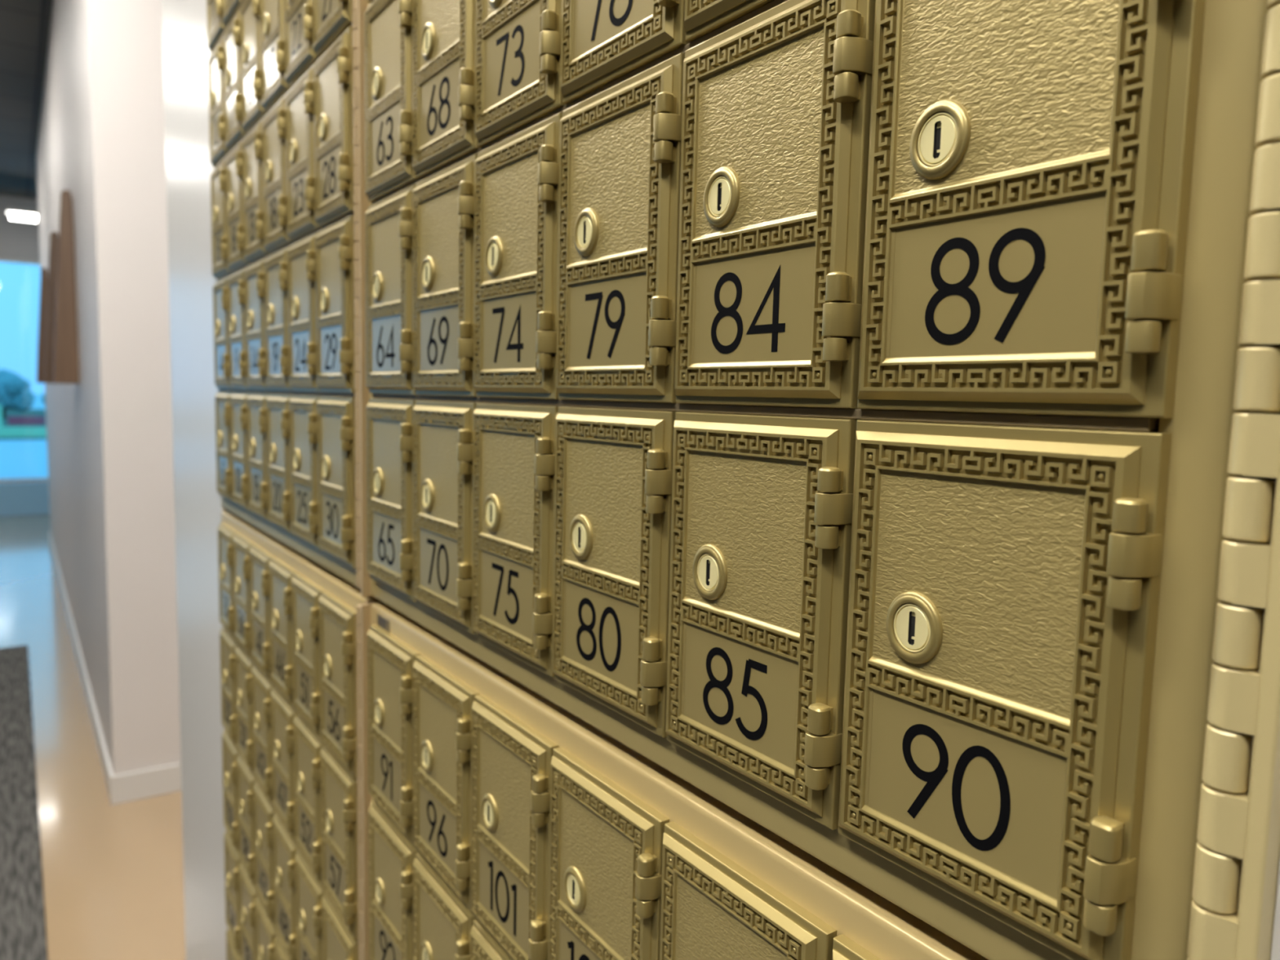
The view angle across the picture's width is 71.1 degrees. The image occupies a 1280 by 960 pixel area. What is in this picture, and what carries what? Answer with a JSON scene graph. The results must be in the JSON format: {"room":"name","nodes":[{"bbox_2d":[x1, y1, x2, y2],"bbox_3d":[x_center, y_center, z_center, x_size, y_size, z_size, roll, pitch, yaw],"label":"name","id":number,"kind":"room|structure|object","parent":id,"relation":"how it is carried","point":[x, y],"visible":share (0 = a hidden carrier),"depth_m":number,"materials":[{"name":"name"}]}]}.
{"room":"mail room","nodes":[
{"label":"mail room","id":0,"kind":"room"},
{"bbox_2d":[0,195,39,260],"bbox_3d":[-8.511,-1.437,8.552,7.500,3.070,0.130,-2,6,-35],"label":"wall","id":1,"kind":"structure","parent":0,"point":[19,239],"depth_m":9.62,"materials":[{"name":"grey paint"}]},
{"bbox_2d":[0,257,48,482],"bbox_3d":[-8.147,-1.128,8.835,5.600,2.420,0.080,-2,6,-35],"label":"window","id":2,"kind":"structure","parent":1,"relation":"in","point":[2,259],"depth_m":9.77,"materials":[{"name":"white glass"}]},
{"bbox_2d":[0,481,49,516],"bbox_3d":[-8.537,0.273,8.690,7.500,0.360,0.180,-2,6,-35],"label":"trim","id":3,"kind":"structure","parent":1,"relation":"attached to","point":[28,498],"depth_m":9.82,"materials":[{"name":"blue stone"}]},
{"bbox_2d":[0,0,53,199],"bbox_3d":[-4.009,-2.329,2.127,7.600,0.100,15.600,-2,6,-35],"label":"ceiling","id":4,"kind":"structure","parent":0,"point":[24,24],"depth_m":6.03,"materials":[{"name":"grey paint"}]},
{"bbox_2d":[5,205,38,222],"bbox_3d":[-6.148,-2.648,8.931,0.280,0.100,0.200,-2,6,-35],"label":"ceiling light","id":5,"kind":"object","parent":4,"relation":"attached to","point":[15,212],"visible":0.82,"depth_m":8.87,"materials":[{"name":"white"}]},
{"bbox_2d":[9,211,36,222],"bbox_3d":[-6.149,-2.623,8.934,0.220,0.050,0.140,-2,6,-35],"label":"diffuser","id":6,"kind":"object","parent":5,"relation":"attached to","point":[20,215],"depth_m":8.88,"materials":[{"name":"white plastic"}]},
{"bbox_2d":[0,514,186,959],"bbox_3d":[-4.091,1.185,2.453,7.600,0.100,15.600,-2,6,-35],"label":"floor","id":7,"kind":"structure","parent":0,"point":[113,875],"depth_m":3.00,"materials":[{"name":"beige tile"}]},
{"bbox_2d":[0,644,47,959],"bbox_3d":[-2.598,1.408,-0.185,4.618,0.012,9.350,-2,6,-35],"label":"floor mat","id":8,"kind":"object","parent":7,"relation":"on","point":[23,935],"visible":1,"depth_m":2.94,"materials":[{"name":"grey carpet"}]},
{"bbox_2d":[35,0,181,776],"bbox_3d":[-3.017,-0.882,5.896,1.363,3.430,6.246,-2,6,-35],"label":"wall","id":9,"kind":"structure","parent":0,"point":[101,140],"depth_m":3.10,"materials":[{"name":"white paint"}]},
{"bbox_2d":[36,267,48,382],"bbox_3d":[-4.339,-1.120,6.504,0.095,0.830,0.050,-2,6,-35],"label":"wooden fin","id":10,"kind":"object","parent":9,"relation":"attached to","point":[44,276],"visible":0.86,"depth_m":6.48,"materials":[{"name":"brown wood"}]},
{"bbox_2d":[44,231,58,383],"bbox_3d":[-3.252,-0.951,4.955,0.095,0.830,0.050,-2,6,-35],"label":"wooden fin","id":11,"kind":"object","parent":9,"relation":"attached to","point":[54,237],"visible":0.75,"depth_m":4.93,"materials":[{"name":"brown wood"}]},
{"bbox_2d":[53,190,79,383],"bbox_3d":[-2.509,-0.836,3.894,0.095,0.830,0.050,-2,6,-35],"label":"wooden fin","id":12,"kind":"object","parent":9,"relation":"attached to","point":[66,370],"visible":1,"depth_m":3.88,"materials":[{"name":"brown wood"}]},
{"bbox_2d":[48,531,181,804],"bbox_3d":[-3.057,0.776,6.042,1.375,0.100,6.258,-2,6,-35],"label":"baseboard","id":13,"kind":"structure","parent":9,"relation":"attached to","point":[140,784],"depth_m":3.20,"materials":[{"name":"white"}]},
{"bbox_2d":[161,0,1279,959],"bbox_3d":[0.835,-0.190,-0.618,0.250,3.430,5.200,-2,6,-35],"label":"wall","id":14,"kind":"structure","parent":0,"point":[198,508],"depth_m":1.29,"materials":[{"name":"grey paint"}]},
{"bbox_2d":[214,0,372,596],"bbox_3d":[-0.344,-0.285,0.874,0.039,0.693,0.580,-2,6,-34],"label":"mailbox frame","id":15,"kind":"structure","parent":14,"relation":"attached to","point":[359,577],"depth_m":0.65,"materials":[{"name":"gold metal"}]},
{"bbox_2d":[206,0,226,53],"bbox_3d":[-0.487,-0.569,1.026,0.012,0.129,0.088,-2,6,-35],"label":"mailbox","id":16,"kind":"object","parent":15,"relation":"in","point":[215,28],"visible":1,"depth_m":1.03,"materials":[{"name":"gold metal"}]},
{"bbox_2d":[208,35,228,168],"bbox_3d":[-0.490,-0.437,1.038,0.012,0.129,0.088,-2,6,-35],"label":"mailbox","id":17,"kind":"object","parent":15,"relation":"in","point":[218,151],"visible":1,"depth_m":1.04,"materials":[{"name":"gold metal"}]},
{"bbox_2d":[210,155,231,279],"bbox_3d":[-0.493,-0.305,1.050,0.012,0.129,0.088,-2,6,-35],"label":"mailbox","id":18,"kind":"object","parent":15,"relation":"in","point":[218,206],"visible":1,"depth_m":1.05,"materials":[{"name":"gold metal"}]},
{"bbox_2d":[212,275,231,389],"bbox_3d":[-0.497,-0.173,1.062,0.012,0.129,0.088,-2,6,-35],"label":"mailbox","id":19,"kind":"object","parent":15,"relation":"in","point":[220,333],"visible":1,"depth_m":1.06,"materials":[{"name":"gold metal"}]},
{"bbox_2d":[214,391,233,502],"bbox_3d":[-0.500,-0.041,1.075,0.012,0.129,0.088,-2,6,-35],"label":"mailbox","id":20,"kind":"object","parent":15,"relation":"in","point":[221,398],"visible":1,"depth_m":1.07,"materials":[{"name":"gold metal"}]},
{"bbox_2d":[222,0,243,29],"bbox_3d":[-0.436,-0.561,0.952,0.012,0.129,0.088,-2,6,-35],"label":"mailbox","id":21,"kind":"object","parent":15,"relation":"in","point":[229,7],"visible":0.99,"depth_m":0.97,"materials":[{"name":"gold metal"}]},
{"bbox_2d":[222,9,246,152],"bbox_3d":[-0.439,-0.429,0.965,0.012,0.129,0.088,-2,6,-35],"label":"mailbox","id":22,"kind":"object","parent":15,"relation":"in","point":[233,131],"visible":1,"depth_m":0.96,"materials":[{"name":"gold metal"}]},
{"bbox_2d":[224,137,248,271],"bbox_3d":[-0.442,-0.297,0.977,0.012,0.129,0.088,-2,6,-35],"label":"mailbox","id":23,"kind":"object","parent":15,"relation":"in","point":[236,260],"visible":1,"depth_m":0.97,"materials":[{"name":"gold metal"}]},
{"bbox_2d":[226,266,248,389],"bbox_3d":[-0.445,-0.165,0.989,0.012,0.129,0.088,-2,6,-35],"label":"mailbox","id":24,"kind":"object","parent":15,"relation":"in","point":[235,282],"visible":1,"depth_m":0.99,"materials":[{"name":"gold metal"}]},
{"bbox_2d":[229,391,250,512],"bbox_3d":[-0.448,-0.033,1.001,0.012,0.129,0.088,-2,6,-35],"label":"mailbox","id":25,"kind":"object","parent":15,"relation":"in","point":[237,401],"visible":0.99,"depth_m":1.00,"materials":[{"name":"gold metal"}]},
{"bbox_2d":[239,0,266,133],"bbox_3d":[-0.388,-0.421,0.891,0.012,0.129,0.088,-2,6,-35],"label":"mailbox","id":26,"kind":"object","parent":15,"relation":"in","point":[251,109],"visible":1,"depth_m":0.89,"materials":[{"name":"gold metal"}]},
{"bbox_2d":[241,117,267,263],"bbox_3d":[-0.391,-0.289,0.903,0.012,0.129,0.088,-2,6,-35],"label":"mailbox","id":27,"kind":"object","parent":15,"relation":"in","point":[254,250],"visible":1,"depth_m":0.90,"materials":[{"name":"gold metal"}]},
{"bbox_2d":[244,257,267,390],"bbox_3d":[-0.394,-0.157,0.916,0.012,0.129,0.088,-2,6,-35],"label":"mailbox","id":28,"kind":"object","parent":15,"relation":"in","point":[254,297],"visible":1,"depth_m":0.91,"materials":[{"name":"gold metal"}]},
{"bbox_2d":[246,392,270,523],"bbox_3d":[-0.397,-0.025,0.928,0.012,0.129,0.088,-2,6,-35],"label":"mailbox","id":29,"kind":"object","parent":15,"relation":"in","point":[255,402],"visible":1,"depth_m":0.93,"materials":[{"name":"gold metal"}]},
{"bbox_2d":[259,0,289,112],"bbox_3d":[-0.336,-0.413,0.818,0.012,0.129,0.088,-2,6,-35],"label":"mailbox","id":30,"kind":"object","parent":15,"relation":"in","point":[273,84],"visible":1,"depth_m":0.82,"materials":[{"name":"gold metal"}]},
{"bbox_2d":[261,92,292,253],"bbox_3d":[-0.339,-0.281,0.830,0.012,0.129,0.088,-2,6,-35],"label":"mailbox","id":31,"kind":"object","parent":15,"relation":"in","point":[275,237],"visible":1,"depth_m":0.83,"materials":[{"name":"gold metal"}]},
{"bbox_2d":[263,245,291,391],"bbox_3d":[-0.342,-0.149,0.842,0.012,0.129,0.088,-2,6,-35],"label":"mailbox","id":32,"kind":"object","parent":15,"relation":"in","point":[275,265],"visible":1,"depth_m":0.84,"materials":[{"name":"gold metal"}]},
{"bbox_2d":[265,393,293,535],"bbox_3d":[-0.345,-0.017,0.854,0.012,0.129,0.088,-2,6,-35],"label":"mailbox","id":33,"kind":"object","parent":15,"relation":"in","point":[277,449],"visible":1,"depth_m":0.85,"materials":[{"name":"gold metal"}]},
{"bbox_2d":[283,0,318,88],"bbox_3d":[-0.284,-0.405,0.744,0.012,0.129,0.088,-2,6,-35],"label":"mailbox","id":34,"kind":"object","parent":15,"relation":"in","point":[300,55],"visible":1,"depth_m":0.75,"materials":[{"name":"gold metal"}]},
{"bbox_2d":[284,62,319,241],"bbox_3d":[-0.288,-0.273,0.757,0.012,0.129,0.088,-2,6,-35],"label":"mailbox","id":35,"kind":"object","parent":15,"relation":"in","point":[299,100],"visible":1,"depth_m":0.75,"materials":[{"name":"gold metal"}]},
{"bbox_2d":[286,231,319,391],"bbox_3d":[-0.291,-0.141,0.769,0.012,0.129,0.088,-2,6,-35],"label":"mailbox","id":36,"kind":"object","parent":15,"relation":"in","point":[300,256],"visible":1,"depth_m":0.77,"materials":[{"name":"gold metal"}]},
{"bbox_2d":[288,395,320,551],"bbox_3d":[-0.294,-0.009,0.781,0.012,0.129,0.088,-2,6,-35],"label":"mailbox","id":37,"kind":"object","parent":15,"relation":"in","point":[302,408],"visible":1,"depth_m":0.78,"materials":[{"name":"gold metal"}]},
{"bbox_2d":[312,0,352,57],"bbox_3d":[-0.233,-0.397,0.671,0.012,0.129,0.088,-2,6,-35],"label":"mailbox","id":38,"kind":"object","parent":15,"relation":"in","point":[331,18],"visible":1,"depth_m":0.68,"materials":[{"name":"gold metal"}]},
{"bbox_2d":[312,26,354,227],"bbox_3d":[-0.236,-0.265,0.683,0.012,0.129,0.088,-2,6,-35],"label":"mailbox","id":39,"kind":"object","parent":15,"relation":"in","point":[333,108],"visible":1,"depth_m":0.67,"materials":[{"name":"gold metal"}]},
{"bbox_2d":[315,215,357,392],"bbox_3d":[-0.239,-0.133,0.695,0.012,0.129,0.088,-2,6,-35],"label":"mailbox","id":40,"kind":"object","parent":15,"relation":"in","point":[335,279],"visible":1,"depth_m":0.69,"materials":[{"name":"gold metal"}]},
{"bbox_2d":[316,395,358,568],"bbox_3d":[-0.242,-0.001,0.708,0.012,0.129,0.088,-2,6,-35],"label":"mailbox","id":41,"kind":"object","parent":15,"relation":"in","point":[335,415],"visible":1,"depth_m":0.70,"materials":[{"name":"gold metal"}]},
{"bbox_2d":[221,511,382,959],"bbox_3d":[-0.360,0.407,0.938,0.039,0.688,0.580,-2,6,-34],"label":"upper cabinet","id":42,"kind":"object","parent":14,"relation":"attached to","point":[335,585],"visible":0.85,"depth_m":0.68,"materials":[{"name":"metal"}]},
{"bbox_2d":[217,523,237,638],"bbox_3d":[-0.503,0.122,1.090,0.012,0.129,0.088,-2,6,-35],"label":"mailbox","id":43,"kind":"object","parent":42,"relation":"in","point":[225,534],"visible":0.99,"depth_m":1.09,"materials":[{"name":"gold metal"}]},
{"bbox_2d":[219,626,238,745],"bbox_3d":[-0.506,0.255,1.102,0.012,0.129,0.088,-2,6,-35],"label":"mailbox","id":44,"kind":"object","parent":42,"relation":"in","point":[228,644],"visible":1,"depth_m":1.10,"materials":[{"name":"gold metal"}]},
{"bbox_2d":[222,728,239,851],"bbox_3d":[-0.510,0.387,1.114,0.012,0.129,0.088,-2,6,-35],"label":"mailbox","id":45,"kind":"object","parent":42,"relation":"in","point":[229,751],"visible":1,"depth_m":1.11,"materials":[{"name":"gold metal"}]},
{"bbox_2d":[223,830,240,954],"bbox_3d":[-0.513,0.519,1.127,0.012,0.129,0.088,-2,6,-35],"label":"mailbox","id":46,"kind":"object","parent":42,"relation":"in","point":[232,859],"visible":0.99,"depth_m":1.12,"materials":[{"name":"gold metal"}]},
{"bbox_2d":[226,928,240,959],"bbox_3d":[-0.516,0.651,1.139,0.012,0.129,0.088,-2,6,-35],"label":"mailbox","id":47,"kind":"object","parent":42,"relation":"in","point":[232,953],"visible":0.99,"depth_m":1.15,"materials":[{"name":"gold metal"}]},
{"bbox_2d":[231,533,254,660],"bbox_3d":[-0.452,0.131,1.016,0.012,0.129,0.088,-2,6,-35],"label":"mailbox","id":48,"kind":"object","parent":42,"relation":"in","point":[241,545],"visible":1,"depth_m":1.01,"materials":[{"name":"gold metal"}]},
{"bbox_2d":[234,644,254,773],"bbox_3d":[-0.455,0.263,1.029,0.012,0.129,0.088,-2,6,-35],"label":"mailbox","id":49,"kind":"object","parent":42,"relation":"in","point":[243,664],"visible":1,"depth_m":1.03,"materials":[{"name":"gold metal"}]},
{"bbox_2d":[236,752,255,884],"bbox_3d":[-0.458,0.395,1.041,0.012,0.129,0.088,-2,6,-35],"label":"mailbox","id":50,"kind":"object","parent":42,"relation":"in","point":[246,780],"visible":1,"depth_m":1.04,"materials":[{"name":"gold metal"}]},
{"bbox_2d":[238,860,257,959],"bbox_3d":[-0.461,0.527,1.053,0.012,0.129,0.088,-2,6,-35],"label":"mailbox","id":51,"kind":"object","parent":42,"relation":"in","point":[247,893],"visible":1,"depth_m":1.05,"materials":[{"name":"gold metal"}]},
{"bbox_2d":[248,544,274,681],"bbox_3d":[-0.401,0.139,0.943,0.012,0.129,0.088,-2,6,-35],"label":"mailbox","id":52,"kind":"object","parent":42,"relation":"in","point":[260,559],"visible":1,"depth_m":0.94,"materials":[{"name":"gold metal"}]},
{"bbox_2d":[250,663,274,803],"bbox_3d":[-0.404,0.271,0.955,0.012,0.129,0.088,-2,6,-35],"label":"mailbox","id":53,"kind":"object","parent":42,"relation":"in","point":[261,686],"visible":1,"depth_m":0.95,"materials":[{"name":"gold metal"}]},
{"bbox_2d":[253,779,275,924],"bbox_3d":[-0.407,0.403,0.968,0.012,0.129,0.088,-2,6,-35],"label":"mailbox","id":54,"kind":"object","parent":42,"relation":"in","point":[264,811],"visible":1,"depth_m":0.96,"materials":[{"name":"gold metal"}]},
{"bbox_2d":[254,894,276,959],"bbox_3d":[-0.410,0.535,0.980,0.012,0.129,0.088,-2,6,-35],"label":"mailbox","id":55,"kind":"object","parent":42,"relation":"in","point":[265,934],"visible":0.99,"depth_m":0.98,"materials":[{"name":"gold metal"}]},
{"bbox_2d":[274,934,288,959],"bbox_3d":[-0.358,0.543,0.906,0.012,0.129,0.088,-2,6,-35],"label":"mailbox","id":56,"kind":"object","parent":42,"relation":"in","point":[279,952],"visible":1,"depth_m":0.92,"materials":[{"name":"gold metal"}]},
{"bbox_2d":[268,557,297,706],"bbox_3d":[-0.349,0.146,0.870,0.012,0.129,0.088,-2,6,-35],"label":"mailbox","id":57,"kind":"object","parent":42,"relation":"in","point":[280,575],"visible":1,"depth_m":0.87,"materials":[{"name":"gold metal"}]},
{"bbox_2d":[270,685,297,840],"bbox_3d":[-0.352,0.279,0.882,0.012,0.129,0.088,-2,6,-35],"label":"mailbox","id":58,"kind":"object","parent":42,"relation":"in","point":[282,714],"visible":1,"depth_m":0.88,"materials":[{"name":"gold metal"}]},
{"bbox_2d":[271,811,297,959],"bbox_3d":[-0.355,0.411,0.894,0.012,0.129,0.088,-2,6,-35],"label":"mailbox","id":59,"kind":"object","parent":42,"relation":"in","point":[284,846],"visible":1,"depth_m":0.89,"materials":[{"name":"gold metal"}]},
{"bbox_2d":[291,573,324,737],"bbox_3d":[-0.297,0.154,0.796,0.012,0.129,0.088,-2,6,-35],"label":"mailbox","id":60,"kind":"object","parent":42,"relation":"in","point":[305,594],"visible":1,"depth_m":0.79,"materials":[{"name":"gold metal"}]},
{"bbox_2d":[293,712,324,884],"bbox_3d":[-0.301,0.287,0.808,0.012,0.129,0.088,-2,6,-35],"label":"mailbox","id":61,"kind":"object","parent":42,"relation":"in","point":[307,744],"visible":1,"depth_m":0.80,"materials":[{"name":"gold metal"}]},
{"bbox_2d":[294,848,324,959],"bbox_3d":[-0.304,0.419,0.821,0.012,0.129,0.088,-2,6,-35],"label":"mailbox","id":62,"kind":"object","parent":42,"relation":"in","point":[309,892],"visible":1,"depth_m":0.82,"materials":[{"name":"gold metal"}]},
{"bbox_2d":[318,591,357,777],"bbox_3d":[-0.246,0.163,0.723,0.012,0.129,0.088,-2,6,-35],"label":"mailbox","id":63,"kind":"object","parent":42,"relation":"in","point":[337,622],"visible":1,"depth_m":0.71,"materials":[{"name":"gold metal"}]},
{"bbox_2d":[320,744,358,940],"bbox_3d":[-0.249,0.295,0.735,0.012,0.129,0.088,-2,6,-35],"label":"mailbox","id":64,"kind":"object","parent":42,"relation":"in","point":[339,788],"visible":1,"depth_m":0.73,"materials":[{"name":"gold metal"}]},
{"bbox_2d":[321,892,358,959],"bbox_3d":[-0.252,0.427,0.747,0.012,0.129,0.088,-2,6,-35],"label":"mailbox","id":65,"kind":"object","parent":42,"relation":"in","point":[338,943],"visible":0.99,"depth_m":0.75,"materials":[{"name":"gold metal"}]},
{"bbox_2d":[370,601,988,959],"bbox_3d":[-0.031,0.459,0.468,0.039,0.688,0.580,-2,6,-34],"label":"mailbox frame","id":66,"kind":"structure","parent":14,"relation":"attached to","point":[886,930],"depth_m":0.34,"materials":[{"name":"metal"}]},
{"bbox_2d":[368,800,418,959],"bbox_3d":[-0.177,0.306,0.632,0.012,0.129,0.088,-2,6,-35],"label":"mailbox","id":67,"kind":"object","parent":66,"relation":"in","point":[391,855],"visible":1,"depth_m":0.63,"materials":[{"name":"gold metal"}]},
{"bbox_2d":[367,624,420,846],"bbox_3d":[-0.174,0.174,0.620,0.012,0.129,0.088,-2,6,-35],"label":"mailbox","id":68,"kind":"object","parent":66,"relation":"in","point":[390,661],"visible":1,"depth_m":0.61,"materials":[{"name":"gold metal"}]},
{"bbox_2d":[413,852,475,959],"bbox_3d":[-0.126,0.314,0.559,0.012,0.129,0.088,-2,6,-35],"label":"mailbox","id":69,"kind":"object","parent":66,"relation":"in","point":[442,924],"visible":1,"depth_m":0.56,"materials":[{"name":"gold metal"}]},
{"bbox_2d":[413,654,479,911],"bbox_3d":[-0.122,0.182,0.547,0.012,0.129,0.088,-2,6,-35],"label":"mailbox","id":70,"kind":"object","parent":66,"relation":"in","point":[442,704],"visible":1,"depth_m":0.54,"materials":[{"name":"gold metal"}]},
{"bbox_2d":[470,918,511,959],"bbox_3d":[-0.074,0.322,0.485,0.012,0.129,0.088,-2,6,-35],"label":"mailbox","id":71,"kind":"object","parent":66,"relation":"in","point":[483,946],"visible":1,"depth_m":0.50,"materials":[{"name":"gold metal"}]},
{"bbox_2d":[470,693,558,959],"bbox_3d":[-0.071,0.190,0.473,0.012,0.129,0.088,-2,6,-35],"label":"mailbox","id":72,"kind":"object","parent":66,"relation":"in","point":[511,760],"visible":1,"depth_m":0.47,"materials":[{"name":"gold metal"}]},
{"bbox_2d":[547,746,669,959],"bbox_3d":[-0.019,0.198,0.400,0.012,0.129,0.088,-2,6,-35],"label":"mailbox","id":73,"kind":"object","parent":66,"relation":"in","point":[606,843],"visible":1,"depth_m":0.40,"materials":[{"name":"gold metal"}]},
{"bbox_2d":[659,821,836,959],"bbox_3d":[0.032,0.206,0.327,0.012,0.129,0.088,-2,6,-35],"label":"mailbox","id":74,"kind":"object","parent":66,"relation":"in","point":[713,908],"visible":1,"depth_m":0.33,"materials":[{"name":"gold metal"}]},
{"bbox_2d":[831,933,881,959],"bbox_3d":[0.083,0.214,0.253,0.012,0.129,0.088,-2,6,-35],"label":"mailbox","id":75,"kind":"object","parent":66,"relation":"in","point":[843,948],"visible":1,"depth_m":0.28,"materials":[{"name":"gold metal"}]},
{"bbox_2d":[368,0,1279,959],"bbox_3d":[-0.015,-0.234,0.404,0.039,0.693,0.580,-2,6,-34],"label":"frame","id":76,"kind":"object","parent":14,"relation":"attached to","point":[1209,858],"visible":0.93,"depth_m":0.19,"materials":[{"name":"gold metal"}]},
{"bbox_2d":[364,184,415,395],"bbox_3d":[-0.167,-0.122,0.593,0.012,0.129,0.088,-2,6,-35],"label":"mailbox","id":77,"kind":"object","parent":76,"relation":"in","point":[388,221],"visible":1,"depth_m":0.59,"materials":[{"name":"gold metal"}]},
{"bbox_2d":[365,398,415,602],"bbox_3d":[-0.170,0.010,0.605,0.012,0.129,0.088,-2,6,-35],"label":"mailbox","id":78,"kind":"object","parent":76,"relation":"in","point":[389,422],"visible":1,"depth_m":0.60,"materials":[{"name":"gold metal"}]},
{"bbox_2d":[364,0,418,202],"bbox_3d":[-0.164,-0.254,0.580,0.012,0.129,0.088,-2,6,-35],"label":"mailbox","id":79,"kind":"object","parent":76,"relation":"in","point":[388,24],"visible":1,"depth_m":0.58,"materials":[{"name":"gold metal"}]},
{"bbox_2d":[412,153,477,396],"bbox_3d":[-0.116,-0.114,0.519,0.012,0.129,0.088,-2,6,-35],"label":"mailbox","id":80,"kind":"object","parent":76,"relation":"in","point":[443,202],"visible":1,"depth_m":0.51,"materials":[{"name":"gold metal"}]},
{"bbox_2d":[413,400,478,634],"bbox_3d":[-0.119,0.018,0.531,0.012,0.129,0.088,-2,6,-35],"label":"mailbox","id":81,"kind":"object","parent":76,"relation":"in","point":[443,431],"visible":1,"depth_m":0.53,"materials":[{"name":"gold metal"}]},
{"bbox_2d":[412,0,480,177],"bbox_3d":[-0.113,-0.246,0.507,0.012,0.129,0.088,-2,6,-35],"label":"mailbox","id":82,"kind":"object","parent":76,"relation":"in","point":[444,31],"visible":1,"depth_m":0.51,"materials":[{"name":"gold metal"}]},
{"bbox_2d":[471,403,558,676],"bbox_3d":[-0.067,0.026,0.458,0.012,0.129,0.088,-2,6,-35],"label":"mailbox","id":83,"kind":"object","parent":76,"relation":"in","point":[513,474],"visible":1,"depth_m":0.45,"materials":[{"name":"gold metal"}]},
{"bbox_2d":[473,112,562,399],"bbox_3d":[-0.064,-0.106,0.446,0.012,0.129,0.088,-2,6,-35],"label":"mailbox","id":84,"kind":"object","parent":76,"relation":"in","point":[517,195],"visible":1,"depth_m":0.44,"materials":[{"name":"gold metal"}]},
{"bbox_2d":[475,0,565,146],"bbox_3d":[-0.061,-0.238,0.434,0.012,0.129,0.088,-2,6,-35],"label":"mailbox","id":85,"kind":"object","parent":76,"relation":"in","point":[517,59],"visible":1,"depth_m":0.43,"materials":[{"name":"gold metal"}]},
{"bbox_2d":[551,406,675,737],"bbox_3d":[-0.016,0.034,0.385,0.012,0.129,0.088,-2,6,-35],"label":"mailbox","id":86,"kind":"object","parent":76,"relation":"in","point":[614,467],"visible":1,"depth_m":0.38,"materials":[{"name":"gold metal"}]},
{"bbox_2d":[555,52,684,403],"bbox_3d":[-0.013,-0.098,0.372,0.012,0.129,0.088,-2,6,-35],"label":"mailbox","id":87,"kind":"object","parent":76,"relation":"in","point":[620,152],"visible":1,"depth_m":0.36,"materials":[{"name":"gold metal"}]},
{"bbox_2d":[560,0,689,104],"bbox_3d":[-0.010,-0.230,0.360,0.012,0.129,0.088,-2,6,-35],"label":"mailbox","id":88,"kind":"object","parent":76,"relation":"in","point":[602,42],"visible":1,"depth_m":0.37,"materials":[{"name":"gold metal"}]},
{"bbox_2d":[684,0,774,42],"bbox_3d":[0.042,-0.222,0.287,0.012,0.129,0.088,-2,6,-35],"label":"mailbox","id":89,"kind":"object","parent":76,"relation":"in","point":[702,17],"visible":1,"depth_m":0.32,"materials":[{"name":"gold metal"}]},
{"bbox_2d":[666,411,857,830],"bbox_3d":[0.036,0.042,0.311,0.012,0.129,0.088,-2,6,-35],"label":"mailbox","id":90,"kind":"object","parent":76,"relation":"in","point":[762,516],"visible":1,"depth_m":0.30,"materials":[{"name":"gold metal"}]},
{"bbox_2d":[675,0,875,408],"bbox_3d":[0.039,-0.090,0.299,0.012,0.129,0.088,-2,6,-35],"label":"mailbox","id":91,"kind":"object","parent":76,"relation":"in","point":[776,104],"visible":1,"depth_m":0.29,"materials":[{"name":"gold metal"}]},
{"bbox_2d":[838,419,1172,959],"bbox_3d":[0.087,0.050,0.238,0.012,0.129,0.088,-2,6,-35],"label":"mailbox","id":92,"kind":"object","parent":76,"relation":"in","point":[1005,581],"visible":1,"depth_m":0.23,"materials":[{"name":"gold metal"}]},
{"bbox_2d":[857,0,1205,417],"bbox_3d":[0.090,-0.082,0.226,0.012,0.129,0.088,-2,6,-35],"label":"mailbox","id":93,"kind":"object","parent":76,"relation":"in","point":[1030,163],"visible":1,"depth_m":0.22,"materials":[{"name":"gold metal"}]},
{"label":"outside","id":94,"kind":"structure","parent":0,"visible":0},
{"bbox_2d":[0,394,48,478],"bbox_3d":[-43.557,-5.278,62.546,120.000,0.100,128.500,-2,6,-35],"label":"ground","id":95,"kind":"structure","parent":94,"point":[19,459],"depth_m":17.68,"materials":[{"name":"blue"}]},
{"bbox_2d":[0,408,46,439],"bbox_3d":[-25.252,-2.491,36.447,80.000,0.030,32.500,-2,6,-35],"label":"lawn","id":96,"kind":"structure","parent":95,"relation":"on","point":[31,412],"depth_m":35.38,"materials":[{"name":"green plant"}]},
{"bbox_2d":[0,368,35,417],"bbox_3d":[-25.776,-3.499,36.274,2.115,1.986,2.011,-2,6,-35],"label":"tree","id":97,"kind":"object","parent":96,"relation":"on","point":[15,393],"visible":0.98,"depth_m":36.09,"materials":[{"name":"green plant"}]},
{"bbox_2d":[0,404,46,437],"bbox_3d":[-16.580,-1.583,24.049,1.210,0.850,0.200,-2,6,-35],"label":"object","id":98,"kind":"object","parent":96,"relation":"on","point":[12,420],"visible":0.85,"depth_m":24.02,"materials":[{"name":"green paint"}]},
{"bbox_2d":[41,392,45,404],"bbox_3d":[-25.584,-3.689,39.894,1.794,1.704,1.595,-2,6,-35],"label":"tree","id":99,"kind":"object","parent":96,"relation":"on","point":[43,394],"visible":0.05,"depth_m":39.32,"materials":[{"name":"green plant"}]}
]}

